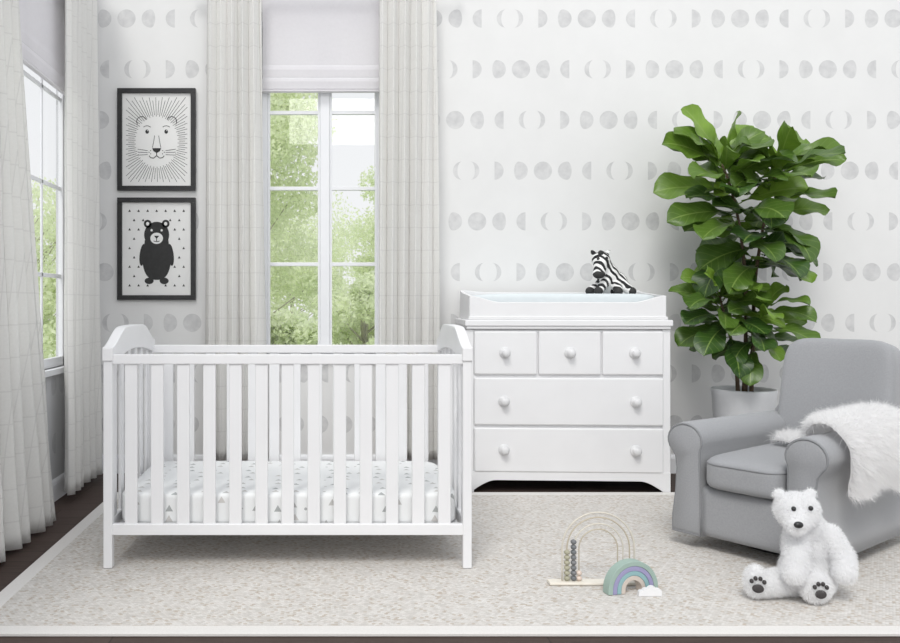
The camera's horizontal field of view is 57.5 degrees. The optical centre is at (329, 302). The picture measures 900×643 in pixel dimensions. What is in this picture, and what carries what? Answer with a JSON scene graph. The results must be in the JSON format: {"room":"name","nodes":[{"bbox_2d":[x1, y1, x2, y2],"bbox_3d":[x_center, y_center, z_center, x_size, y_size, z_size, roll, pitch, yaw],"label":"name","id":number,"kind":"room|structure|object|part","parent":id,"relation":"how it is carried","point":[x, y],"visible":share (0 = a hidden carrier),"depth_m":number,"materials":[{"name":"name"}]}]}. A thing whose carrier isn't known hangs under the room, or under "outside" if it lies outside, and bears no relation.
{"room":"children's room","nodes":[
{"label":"children's room","id":0,"kind":"room"},
{"bbox_2d":[45,90,64,479],"bbox_3d":[-1.430,-0.500,2.974,0.060,3.000,3.549,0,0,0],"label":"wall","id":1,"kind":"structure","parent":0,"point":[55,396],"depth_m":4.16,"materials":[{"name":"paint"}]},
{"bbox_2d":[19,0,64,95],"bbox_3d":[-1.388,-1.405,3.750,0.021,0.630,1.092,0,0,0],"label":"roman shade","id":2,"kind":"object","parent":1,"relation":"attached to","point":[42,22],"visible":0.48,"depth_m":3.93,"materials":[{"name":"fabric"}]},
{"bbox_2d":[23,70,64,377],"bbox_3d":[-1.403,-0.615,3.750,0.065,1.950,1.200,0,0,0],"label":"window","id":3,"kind":"structure","parent":1,"relation":"in","point":[53,365],"depth_m":4.26,"materials":[{"name":"white paint"}]},
{"bbox_2d":[52,473,66,501],"bbox_3d":[-1.392,0.946,2.967,0.016,0.108,3.534,0,0,0],"label":"baseboard","id":4,"kind":"structure","parent":1,"relation":"attached to","point":[58,482],"depth_m":4.12,"materials":[{"name":"white paint"}]},
{"bbox_3d":[-1.325,-1.870,3.725,0.050,0.050,1.800,0,0,0],"label":"curtain rod","id":5,"kind":"object","parent":1,"relation":"attached to","visible":0},
{"bbox_2d":[0,0,55,561],"bbox_3d":[-1.283,-0.430,3.267,0.126,2.820,0.741,0,0,0],"label":"curtain","id":6,"kind":"object","parent":5,"relation":"hanging from","point":[27,506],"visible":1,"depth_m":3.28,"materials":[{"name":"fabric"}]},
{"bbox_2d":[64,0,101,494],"bbox_3d":[-1.314,-0.440,4.312,0.079,2.800,0.574,0,0,0],"label":"curtain","id":7,"kind":"object","parent":5,"relation":"hanging from","point":[82,330],"visible":1,"depth_m":4.23,"materials":[{"name":"fabric"}]},
{"bbox_2d":[0,473,899,642],"bbox_3d":[1.370,1.040,2.585,5.660,0.080,4.570,0,0,0],"label":"floor","id":8,"kind":"structure","parent":0,"point":[70,510],"depth_m":2.41,"materials":[{"name":"brown wood"}]},
{"bbox_2d":[0,492,899,636],"bbox_3d":[0.935,0.994,3.317,4.130,0.011,1.805,0,0,0],"label":"area rug","id":9,"kind":"object","parent":8,"relation":"on","point":[156,585],"visible":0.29,"depth_m":2.86,"materials":[{"name":"carpet"}]},
{"bbox_2d":[102,324,472,567],"bbox_3d":[-0.158,0.539,3.360,1.378,0.898,0.732,0,0,0],"label":"crib","id":10,"kind":"object","parent":9,"relation":"on","point":[453,358],"visible":0.88,"depth_m":3.01,"materials":[{"name":"white paint"}]},
{"bbox_3d":[-0.827,0.599,3.017,0.034,0.778,0.034,0,0,0],"label":"leg","id":11,"kind":"part","parent":10,"relation":"part of","materials":[{"name":"white paint"}]},
{"bbox_3d":[-0.827,0.480,3.360,0.040,0.780,0.732,0,0,0],"label":"panel","id":12,"kind":"part","parent":10,"relation":"part of","materials":[{"name":"white paint"}]},
{"bbox_3d":[-0.827,0.599,3.703,0.034,0.778,0.034,0,0,0],"label":"leg","id":13,"kind":"part","parent":10,"relation":"part of","materials":[{"name":"white paint"}]},
{"bbox_2d":[122,461,454,522],"bbox_3d":[-0.158,0.776,3.360,1.284,0.124,0.648,0,0,0],"label":"mattress","id":14,"kind":"object","parent":10,"relation":"on","point":[170,467],"visible":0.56,"depth_m":3.06,"materials":[{"name":"white fabric"}]},
{"bbox_3d":[-0.158,0.528,3.703,1.308,0.673,0.026,0,0,0],"label":"rail","id":15,"kind":"part","parent":10,"relation":"part of","materials":[{"name":"white paint"}]},
{"bbox_3d":[0.511,0.599,3.703,0.034,0.778,0.034,0,0,0],"label":"leg","id":16,"kind":"part","parent":10,"relation":"part of","materials":[{"name":"white paint"}]},
{"bbox_3d":[0.511,0.480,3.360,0.040,0.780,0.732,0,0,0],"label":"panel","id":17,"kind":"part","parent":10,"relation":"part of","materials":[{"name":"white paint"}]},
{"bbox_3d":[0.511,0.599,3.017,0.034,0.778,0.034,0,0,0],"label":"leg","id":18,"kind":"part","parent":10,"relation":"part of","materials":[{"name":"white paint"}]},
{"bbox_2d":[547,512,635,585],"bbox_3d":[0.931,0.861,2.840,0.326,0.254,0.044,0,0,0],"label":"toy","id":19,"kind":"object","parent":9,"relation":"on","point":[577,580],"visible":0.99,"depth_m":2.84,"materials":[{"name":"brown wood"}]},
{"bbox_2d":[603,558,657,594],"bbox_3d":[1.030,0.934,2.765,0.192,0.108,0.036,0,0,-14],"label":"stacking toy","id":20,"kind":"object","parent":9,"relation":"on","point":[624,571],"visible":0.91,"depth_m":2.75,"materials":[{"name":"paint"}]},
{"bbox_2d":[637,585,661,595],"bbox_3d":[1.079,0.972,2.725,0.078,0.033,0.016,0,0,0],"label":"block","id":21,"kind":"object","parent":9,"relation":"on","point":[650,590],"visible":1,"depth_m":2.72,"materials":[{"name":"white paint"}]},
{"bbox_2d":[668,338,899,554],"bbox_3d":[1.945,0.573,3.352,0.987,0.830,0.612,0,0,-36],"label":"armchair","id":22,"kind":"object","parent":9,"relation":"on","point":[728,473],"visible":0.77,"depth_m":3.23,"materials":[{"name":"grey fabric"}]},
{"bbox_3d":[1.770,0.709,3.510,0.835,0.454,0.146,0,0,-36],"label":"armrest","id":23,"kind":"part","parent":22,"relation":"part of","materials":[{"name":"grey fabric"}]},
{"bbox_3d":[1.962,0.693,3.365,0.945,0.490,0.510,0,0,-36],"label":"frame","id":24,"kind":"part","parent":22,"relation":"part of","materials":[{"name":"grey fabric"}]},
{"bbox_2d":[707,443,788,498],"bbox_3d":[1.819,0.670,3.260,0.670,0.136,0.320,0,0,-36],"label":"seat cushion","id":25,"kind":"object","parent":22,"relation":"on","point":[734,470],"depth_m":3.10,"materials":[{"name":"grey fabric"}]},
{"bbox_2d":[766,399,899,508],"bbox_3d":[1.972,0.561,3.199,0.702,0.375,0.557,0,0,-36],"label":"fur throw","id":26,"kind":"object","parent":22,"relation":"on","point":[871,433],"visible":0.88,"depth_m":2.97,"materials":[{"name":"white fur"}]},
{"bbox_3d":[2.244,0.453,3.545,0.198,0.588,0.455,12,-7,-35],"label":"backrest","id":27,"kind":"part","parent":22,"relation":"part of","materials":[{"name":"grey fabric"}]},
{"bbox_3d":[2.042,0.709,3.137,0.835,0.454,0.146,0,0,-36],"label":"armrest","id":28,"kind":"part","parent":22,"relation":"part of","materials":[{"name":"grey fabric"}]},
{"bbox_2d":[741,485,858,605],"bbox_3d":[1.562,0.807,2.720,0.384,0.379,0.248,0,0,0],"label":"bear","id":29,"kind":"object","parent":9,"relation":"on","point":[815,556],"visible":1,"depth_m":2.67},
{"bbox_2d":[455,318,672,491],"bbox_3d":[1.260,0.544,4.444,1.080,0.911,0.493,0,0,2],"label":"dresser","id":30,"kind":"object","parent":8,"relation":"on","point":[553,400],"visible":0.95,"depth_m":4.24,"materials":[{"name":"white paint"}]},
{"bbox_3d":[0.916,0.775,4.233,0.060,0.060,0.043,0,0,2],"label":"knob","id":31,"kind":"part","parent":30,"relation":"part of","materials":[{"name":"white paint"}]},
{"bbox_3d":[0.916,0.519,4.233,0.060,0.060,0.043,0,0,2],"label":"knob","id":32,"kind":"part","parent":30,"relation":"part of","materials":[{"name":"white paint"}]},
{"bbox_3d":[0.922,0.263,4.233,0.060,0.060,0.043,0,0,2],"label":"knob","id":33,"kind":"part","parent":30,"relation":"part of","materials":[{"name":"white paint"}]},
{"bbox_3d":[0.927,0.263,4.269,0.329,0.230,0.030,0,0,2],"label":"drawer","id":34,"kind":"part","parent":30,"relation":"part of","materials":[{"name":"white paint"}]},
{"bbox_2d":[473,294,653,301],"bbox_3d":[1.258,0.019,4.458,0.976,0.137,0.376,0,0,3],"label":"changing pad","id":35,"kind":"object","parent":30,"relation":"on","point":[493,297],"visible":0.38,"depth_m":4.27,"materials":[{"name":"white fabric"}]},
{"bbox_2d":[585,250,635,293],"bbox_3d":[1.537,-0.166,4.435,0.252,0.251,0.202,0,0,0],"label":"zebra","id":36,"kind":"object","parent":35,"relation":"on","point":[610,280],"visible":0.96,"depth_m":4.39,"materials":[{"name":"black"}]},
{"bbox_2d":[460,290,667,319],"bbox_3d":[1.258,0.008,4.454,1.036,0.162,0.438,0,0,3],"label":"topper","id":37,"kind":"object","parent":30,"relation":"on","point":[472,307],"visible":0.87,"depth_m":4.25,"materials":[{"name":"white paint"}]},
{"bbox_3d":[1.248,0.080,4.239,1.036,0.018,0.008,0,0,3],"label":"moulding","id":38,"kind":"part","parent":37,"relation":"part of","materials":[{"name":"white paint"}]},
{"bbox_3d":[1.254,0.775,4.255,0.984,0.234,0.030,0,0,2],"label":"drawer","id":39,"kind":"part","parent":30,"relation":"part of","materials":[{"name":"white paint"}]},
{"bbox_3d":[1.254,0.519,4.255,0.984,0.250,0.030,0,0,2],"label":"drawer","id":40,"kind":"part","parent":30,"relation":"part of","materials":[{"name":"white paint"}]},
{"bbox_3d":[1.261,0.263,4.255,0.324,0.230,0.030,0,0,2],"label":"drawer","id":41,"kind":"part","parent":30,"relation":"part of","materials":[{"name":"white paint"}]},
{"bbox_3d":[1.261,0.263,4.218,0.060,0.060,0.043,0,0,2],"label":"knob","id":42,"kind":"part","parent":30,"relation":"part of","materials":[{"name":"white paint"}]},
{"bbox_3d":[1.588,0.263,4.240,0.316,0.230,0.030,0,0,3],"label":"drawer","id":43,"kind":"part","parent":30,"relation":"part of","materials":[{"name":"white paint"}]},
{"bbox_3d":[1.595,0.263,4.204,0.060,0.060,0.043,0,0,2],"label":"knob","id":44,"kind":"part","parent":30,"relation":"part of","materials":[{"name":"white paint"}]},
{"bbox_3d":[1.600,0.775,4.204,0.060,0.060,0.043,0,0,2],"label":"knob","id":45,"kind":"part","parent":30,"relation":"part of","materials":[{"name":"white paint"}]},
{"bbox_3d":[1.600,0.519,4.204,0.060,0.060,0.043,0,0,2],"label":"knob","id":46,"kind":"part","parent":30,"relation":"part of","materials":[{"name":"white paint"}]},
{"bbox_2d":[653,104,846,417],"bbox_3d":[2.256,-0.041,4.332,0.980,2.083,0.648,0,0,0],"label":"fiddle leaf fig","id":47,"kind":"object","parent":8,"relation":"on","point":[722,263],"visible":1,"depth_m":4.27,"materials":[{"name":"green plant"}]},
{"bbox_3d":[2.257,-0.118,4.336,0.328,1.267,0.126,0,0,12],"label":"stem","id":48,"kind":"part","parent":47,"relation":"part of","materials":[{"name":"brown plant"}]},
{"bbox_2d":[97,0,899,454],"bbox_3d":[1.370,-0.500,4.810,5.660,3.000,0.120,0,0,0],"label":"wall","id":49,"kind":"structure","parent":0,"point":[555,117],"depth_m":4.75,"materials":[{"name":"paint"}]},
{"bbox_2d":[117,88,195,190],"bbox_3d":[-1.018,-0.959,4.737,0.459,0.600,0.025,0,0,0],"label":"framed picture","id":50,"kind":"object","parent":49,"relation":"attached to","point":[156,127],"visible":1,"depth_m":4.74,"materials":[{"name":"white paper"}]},
{"bbox_2d":[117,197,195,299],"bbox_3d":[-1.018,-0.318,4.737,0.459,0.600,0.025,0,0,0],"label":"framed picture","id":51,"kind":"object","parent":49,"relation":"attached to","point":[156,236],"visible":1,"depth_m":4.74,"materials":[{"name":"white paper"}]},
{"bbox_2d":[262,30,378,353],"bbox_3d":[-0.045,-0.665,4.772,0.810,1.990,0.115,0,0,0],"label":"window","id":52,"kind":"structure","parent":49,"relation":"in","point":[324,112],"depth_m":4.78,"materials":[{"name":"white paint"}]},
{"bbox_2d":[262,0,378,92],"bbox_3d":[-0.045,-1.548,4.730,0.702,0.625,0.028,0,0,0],"label":"roman shade","id":53,"kind":"object","parent":52,"relation":"attached to","point":[310,46],"visible":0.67,"depth_m":4.74,"materials":[{"name":"fabric"}]},
{"bbox_2d":[102,455,675,472],"bbox_3d":[1.400,0.946,4.742,5.600,0.108,0.016,0,0,0],"label":"baseboard","id":54,"kind":"structure","parent":49,"relation":"attached to","point":[197,457],"depth_m":4.74,"materials":[{"name":"white paint"}]},
{"bbox_3d":[-0.040,-1.870,4.635,1.570,0.050,0.050,0,0,0],"label":"curtain rod","id":55,"kind":"object","parent":49,"relation":"attached to","visible":0},
{"bbox_2d":[206,0,268,460],"bbox_3d":[-0.538,-0.470,4.641,0.370,2.740,0.084,0,0,0],"label":"curtain","id":56,"kind":"object","parent":55,"relation":"hanging from","point":[235,260],"visible":0.78,"depth_m":4.63,"materials":[{"name":"fabric"}]},
{"bbox_2d":[379,0,439,459],"bbox_3d":[0.454,-0.470,4.640,0.354,2.740,0.092,0,0,0],"label":"curtain","id":57,"kind":"object","parent":55,"relation":"hanging from","point":[409,250],"visible":0.8,"depth_m":4.63,"materials":[{"name":"fabric"}]},
{"bbox_2d":[710,385,777,417],"bbox_3d":[2.235,0.731,4.360,0.326,0.538,0.326,0,0,0],"label":"pot","id":58,"kind":"object","parent":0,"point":[728,400],"depth_m":4.25,"materials":[{"name":"white ceramic"}]},
{"label":"outside","id":59,"kind":"structure","parent":0,"visible":0},
{"bbox_2d":[44,329,360,357],"bbox_3d":[0.000,1.465,32.575,60.000,0.070,54.850,0,0,0],"label":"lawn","id":60,"kind":"structure","parent":59,"point":[49,355],"depth_m":24.30,"materials":[{"name":"green plant"}]},
{"bbox_2d":[31,177,55,319],"bbox_3d":[-7.266,-0.978,19.088,3.232,4.803,4.056,0,0,37],"label":"tree","id":61,"kind":"object","parent":60,"relation":"on","point":[50,249],"visible":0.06,"depth_m":19.09,"materials":[{"name":"green plant"}]},
{"bbox_2d":[32,188,55,358],"bbox_3d":[-4.511,-0.053,10.531,2.126,2.959,2.053,0,0,-42],"label":"tree","id":62,"kind":"object","parent":60,"relation":"on","point":[49,285],"visible":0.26,"depth_m":10.50,"materials":[{"name":"green plant"}]},
{"bbox_2d":[270,307,317,344],"bbox_3d":[-0.629,0.720,9.904,1.486,1.427,1.334,0,0,0],"label":"bush","id":63,"kind":"object","parent":60,"relation":"on","point":[286,328],"visible":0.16,"depth_m":9.84,"materials":[{"name":"green plant"}]},
{"bbox_2d":[270,93,345,320],"bbox_3d":[-1.815,-1.408,13.438,4.217,5.663,4.278,0,0,0],"label":"tree","id":64,"kind":"object","parent":60,"relation":"on","point":[287,132],"visible":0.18,"depth_m":12.90,"materials":[{"name":"green plant"}]},
{"bbox_2d":[270,191,363,335],"bbox_3d":[-1.301,-1.107,24.261,5.044,5.061,4.742,0,0,11],"label":"tree","id":65,"kind":"object","parent":60,"relation":"on","point":[314,228],"visible":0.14,"depth_m":24.16,"materials":[{"name":"green plant"}]},
{"bbox_2d":[312,270,374,344],"bbox_3d":[0.505,0.452,12.495,1.952,1.956,2.130,0,0,0],"label":"bush","id":66,"kind":"object","parent":60,"relation":"on","point":[345,325],"visible":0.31,"depth_m":12.17,"materials":[{"name":"green plant"}]},
{"bbox_2d":[333,166,374,283],"bbox_3d":[2.272,-0.971,19.106,3.127,4.790,4.543,0,0,-44],"label":"tree","id":67,"kind":"object","parent":60,"relation":"on","point":[360,229],"visible":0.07,"depth_m":19.40,"materials":[{"name":"green plant"}]}
]}

